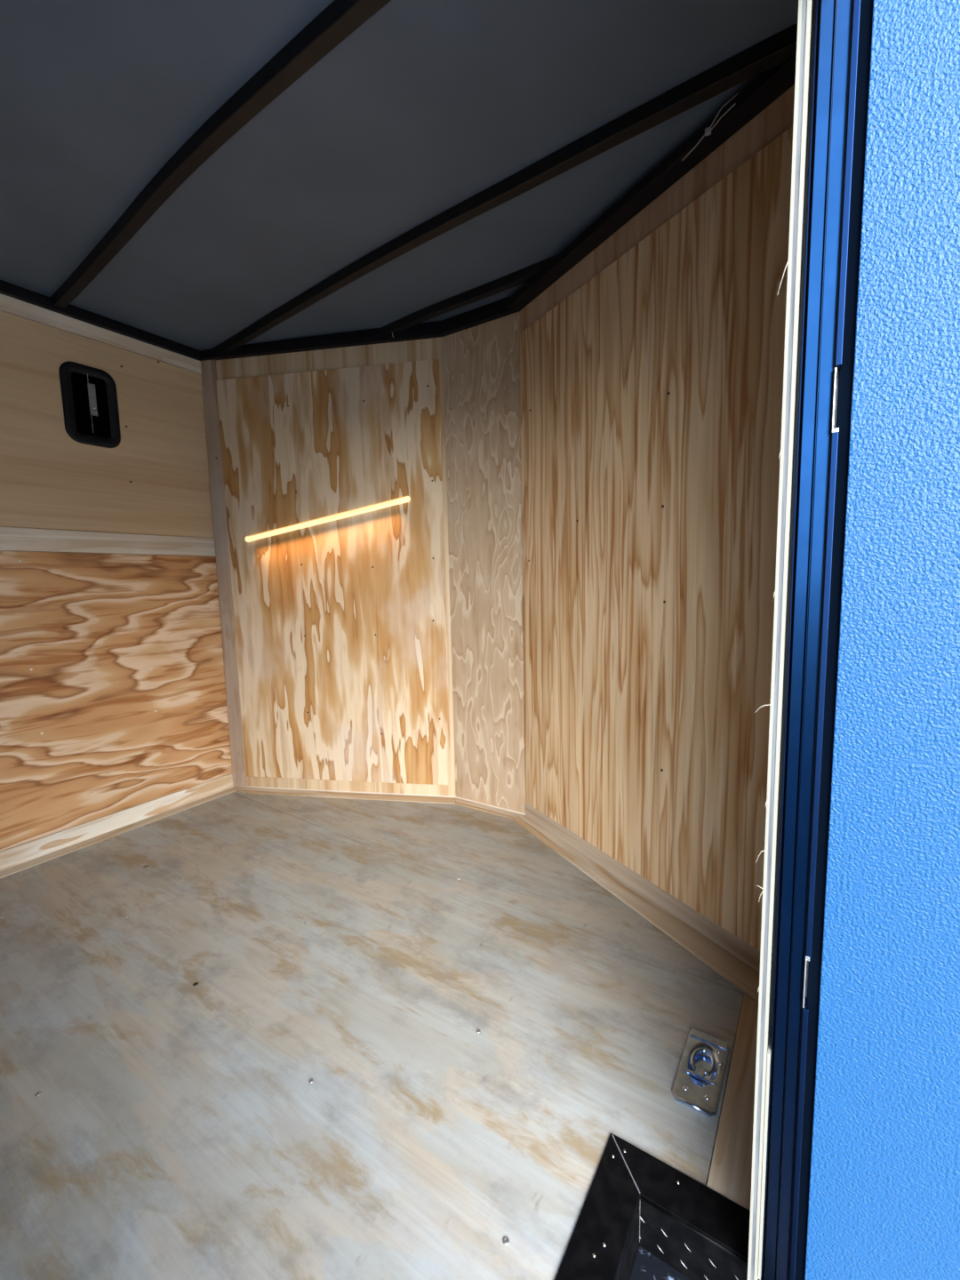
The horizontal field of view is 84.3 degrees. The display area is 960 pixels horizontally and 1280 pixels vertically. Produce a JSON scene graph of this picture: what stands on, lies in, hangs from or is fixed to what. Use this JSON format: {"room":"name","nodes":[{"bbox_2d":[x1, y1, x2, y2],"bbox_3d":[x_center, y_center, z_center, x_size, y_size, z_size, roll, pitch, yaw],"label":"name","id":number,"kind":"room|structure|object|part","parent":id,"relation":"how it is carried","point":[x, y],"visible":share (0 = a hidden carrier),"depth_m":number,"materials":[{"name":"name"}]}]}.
{"room":"cargo space","nodes":[
{"label":"cargo space","id":0,"kind":"room"},
{"bbox_2d":[0,293,231,851],"bbox_3d":[-2.339,-0.032,0.824,0.049,2.020,4.037,3,8,33],"label":"wall","id":1,"kind":"structure","parent":0,"point":[113,697],"depth_m":2.08,"materials":[{"name":"beige wood"}]},
{"bbox_2d":[58,360,120,447],"bbox_3d":[-1.483,-0.896,2.026,0.014,0.294,0.188,3,8,33],"label":"air vent","id":2,"kind":"object","parent":1,"relation":"in","point":[89,395],"visible":1,"depth_m":2.02,"materials":[{"name":"black plastic"}]},
{"bbox_3d":[-1.487,-0.901,2.021,0.003,0.217,0.003,3,8,33],"label":"rod","id":3,"kind":"part","parent":2,"relation":"part of","materials":[{"name":"silver metal"}]},
{"bbox_2d":[71,371,111,438],"bbox_3d":[-1.486,-0.896,2.029,0.002,0.222,0.116,3,8,33],"label":"grille","id":4,"kind":"object","parent":2,"relation":"attached to","point":[91,391],"depth_m":2.02,"materials":[{"name":"black"}]},
{"bbox_2d":[0,280,203,360],"bbox_3d":[-2.348,-1.094,0.692,0.052,0.120,4.032,3,8,33],"label":"trim","id":5,"kind":"structure","parent":1,"relation":"attached to","point":[7,289],"depth_m":2.02,"materials":[{"name":"black metal"}]},
{"bbox_3d":[-2.339,-0.620,0.747,0.012,0.724,4.032,3,8,33],"label":"panel","id":6,"kind":"part","parent":1,"relation":"part of","materials":[{"name":"beige wood"}]},
{"bbox_3d":[-2.318,0.343,0.855,0.012,1.044,4.032,3,8,33],"label":"panel","id":7,"kind":"part","parent":1,"relation":"part of","materials":[{"name":"brown wood"}]},
{"bbox_2d":[0,773,245,878],"bbox_3d":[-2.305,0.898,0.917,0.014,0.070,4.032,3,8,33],"label":"baseboard","id":8,"kind":"structure","parent":1,"relation":"attached to","point":[21,853],"depth_m":2.13,"materials":[{"name":"beige wood"}]},
{"bbox_2d":[200,336,455,796],"bbox_3d":[-0.677,-0.246,2.406,1.108,2.020,0.047,0,7,10],"label":"wall","id":9,"kind":"structure","parent":0,"point":[336,635],"depth_m":2.38,"materials":[{"name":"brown wood"}]},
{"bbox_2d":[198,320,441,360],"bbox_3d":[-0.702,-1.309,2.276,1.108,0.120,0.058,0,7,10],"label":"trim","id":10,"kind":"structure","parent":9,"relation":"attached to","point":[429,330],"depth_m":2.25,"materials":[{"name":"black metal"}]},
{"bbox_2d":[244,496,410,542],"bbox_3d":[-0.686,-0.533,2.347,0.787,0.168,0.015,0,7,10],"label":"light bar","id":11,"kind":"object","parent":9,"relation":"attached to","point":[406,499],"visible":1,"depth_m":2.34,"materials":[{"name":"yellow"}]},
{"bbox_2d":[237,786,455,804],"bbox_3d":[-0.657,0.727,2.470,1.122,0.024,0.067,0,7,10],"label":"trim","id":12,"kind":"structure","parent":9,"relation":"attached to","point":[316,793],"depth_m":2.46,"materials":[{"name":"grey wood"}]},
{"bbox_2d":[0,791,745,1279],"bbox_3d":[-1.219,0.970,0.446,2.213,0.020,4.412,3,8,33],"label":"floor","id":13,"kind":"structure","parent":0,"point":[310,1037],"depth_m":1.13,"materials":[{"name":"grey wood"}]},
{"bbox_2d":[554,1133,761,1279],"bbox_3d":[0.074,0.983,0.416,0.310,0.101,1.065,3,8,33],"label":"well","id":14,"kind":"object","parent":13,"relation":"in","point":[689,1230],"visible":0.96,"depth_m":0.82,"materials":[{"name":"black paint"}]},
{"bbox_2d":[671,1028,729,1117],"bbox_3d":[0.441,0.850,1.054,0.080,0.014,0.182,3,8,33],"label":"plate","id":15,"kind":"object","parent":13,"relation":"on","point":[699,1081],"visible":1,"depth_m":1.04,"materials":[{"name":"metal"}]},
{"bbox_2d":[0,0,798,350],"bbox_3d":[-1.219,-1.077,0.269,2.428,0.048,4.550,3,8,33],"label":"ceiling","id":16,"kind":"structure","parent":0,"point":[426,107],"depth_m":1.27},
{"bbox_2d":[49,0,391,309],"bbox_3d":[-0.593,-1.168,1.233,2.334,0.050,0.066,3,8,35],"label":"bow","id":17,"kind":"object","parent":16,"relation":"attached to","point":[340,19],"visible":1,"depth_m":1.18,"materials":[{"name":"metal"}]},
{"bbox_2d":[379,255,557,333],"bbox_3d":[-0.117,-1.276,2.024,0.942,0.033,0.044,3,8,35],"label":"bow","id":18,"kind":"object","parent":16,"relation":"attached to","point":[523,276],"visible":0.73,"depth_m":1.96,"materials":[{"name":"metal"}]},
{"bbox_2d":[209,23,797,353],"bbox_3d":[-0.292,-1.227,1.698,2.322,0.050,0.049,4,8,37],"label":"bow","id":19,"kind":"object","parent":16,"relation":"attached to","point":[773,51],"visible":0.88,"depth_m":1.32,"materials":[{"name":"metal"}]},
{"bbox_2d":[442,312,525,813],"bbox_3d":[0.028,-0.241,2.218,0.361,2.020,0.035,3,8,33],"label":"wall","id":20,"kind":"structure","parent":0,"point":[482,362],"depth_m":2.19,"materials":[{"name":"brown wood"}]},
{"bbox_2d":[439,296,519,336],"bbox_3d":[-0.004,-1.302,2.085,0.361,0.120,0.058,3,8,33],"label":"trim","id":21,"kind":"structure","parent":20,"relation":"attached to","point":[497,309],"depth_m":2.07,"materials":[{"name":"black metal"}]},
{"bbox_2d":[455,796,525,818],"bbox_3d":[0.025,0.733,2.289,0.361,0.024,0.056,3,8,33],"label":"trim","id":22,"kind":"structure","parent":20,"relation":"attached to","point":[473,804],"depth_m":2.28,"materials":[{"name":"grey wood"}]},
{"bbox_2d":[519,83,795,951],"bbox_3d":[0.444,-0.185,1.638,0.046,2.020,1.088,-5,7,-29],"label":"wall","id":23,"kind":"structure","parent":0,"point":[652,370],"depth_m":1.46,"materials":[{"name":"brown wood"}]},
{"bbox_2d":[512,815,759,1003],"bbox_3d":[0.424,0.790,1.699,0.094,0.025,1.144,-5,7,-29],"label":"trim","id":24,"kind":"structure","parent":23,"relation":"attached to","point":[732,969],"depth_m":1.52,"materials":[{"name":"grey"}]},
{"bbox_2d":[525,802,759,972],"bbox_3d":[0.452,0.748,1.733,0.006,0.056,1.084,-5,7,-29],"label":"baseboard","id":25,"kind":"structure","parent":23,"relation":"attached to","point":[722,937],"depth_m":1.58,"materials":[{"name":"beige wood"}]},
{"bbox_2d":[506,51,796,311],"bbox_3d":[0.399,-1.246,1.506,0.085,0.120,1.088,-5,7,-29],"label":"ceiling beam","id":26,"kind":"structure","parent":23,"relation":"attached to","point":[770,84],"depth_m":1.33,"materials":[{"name":"black metal"}]},
{"bbox_2d":[681,93,737,160],"bbox_3d":[0.517,-1.161,1.203,0.013,0.042,0.145,-5,7,-30],"label":"loose wire","id":27,"kind":"object","parent":23,"relation":"attached to","point":[708,131],"visible":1,"depth_m":1.19,"materials":[{"name":"grey"}]},
{"bbox_2d":[747,0,839,1279],"bbox_3d":[-0.356,0.052,-0.489,0.069,2.220,3.987,3,8,33],"label":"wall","id":28,"kind":"structure","parent":0,"point":[805,7],"depth_m":0.63,"materials":[{"name":"grey metal"}]},
{"bbox_2d":[706,993,758,1210],"bbox_3d":[0.522,0.866,1.032,0.070,0.018,0.473,3,8,33],"label":"trim","id":29,"kind":"structure","parent":28,"relation":"attached to","point":[731,1168],"depth_m":0.95,"materials":[{"name":"brown wood"}]},
{"bbox_2d":[761,0,860,1279],"bbox_3d":[0.145,0.058,0.256,0.038,2.020,0.932,3,8,33],"label":"door frame","id":30,"kind":"structure","parent":28,"relation":"attached to","point":[837,21],"depth_m":0.62,"materials":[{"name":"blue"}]},
{"bbox_3d":[0.411,0.426,0.668,0.005,0.070,0.018,3,8,33],"label":"hinge plate","id":31,"kind":"part","parent":30,"relation":"part of","materials":[{"name":"silver metal"}]},
{"bbox_3d":[0.397,-0.265,0.590,0.006,0.069,0.018,3,8,33],"label":"hinge plate","id":32,"kind":"part","parent":30,"relation":"part of","materials":[{"name":"silver metal"}]},
{"bbox_2d":[794,0,959,1279],"bbox_3d":[0.789,0.030,0.419,0.868,1.970,0.029,2,7,30],"label":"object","id":33,"kind":"structure","parent":28,"relation":"in","point":[879,1186],"depth_m":0.60,"materials":[{"name":"blue painted metal"}]}
]}

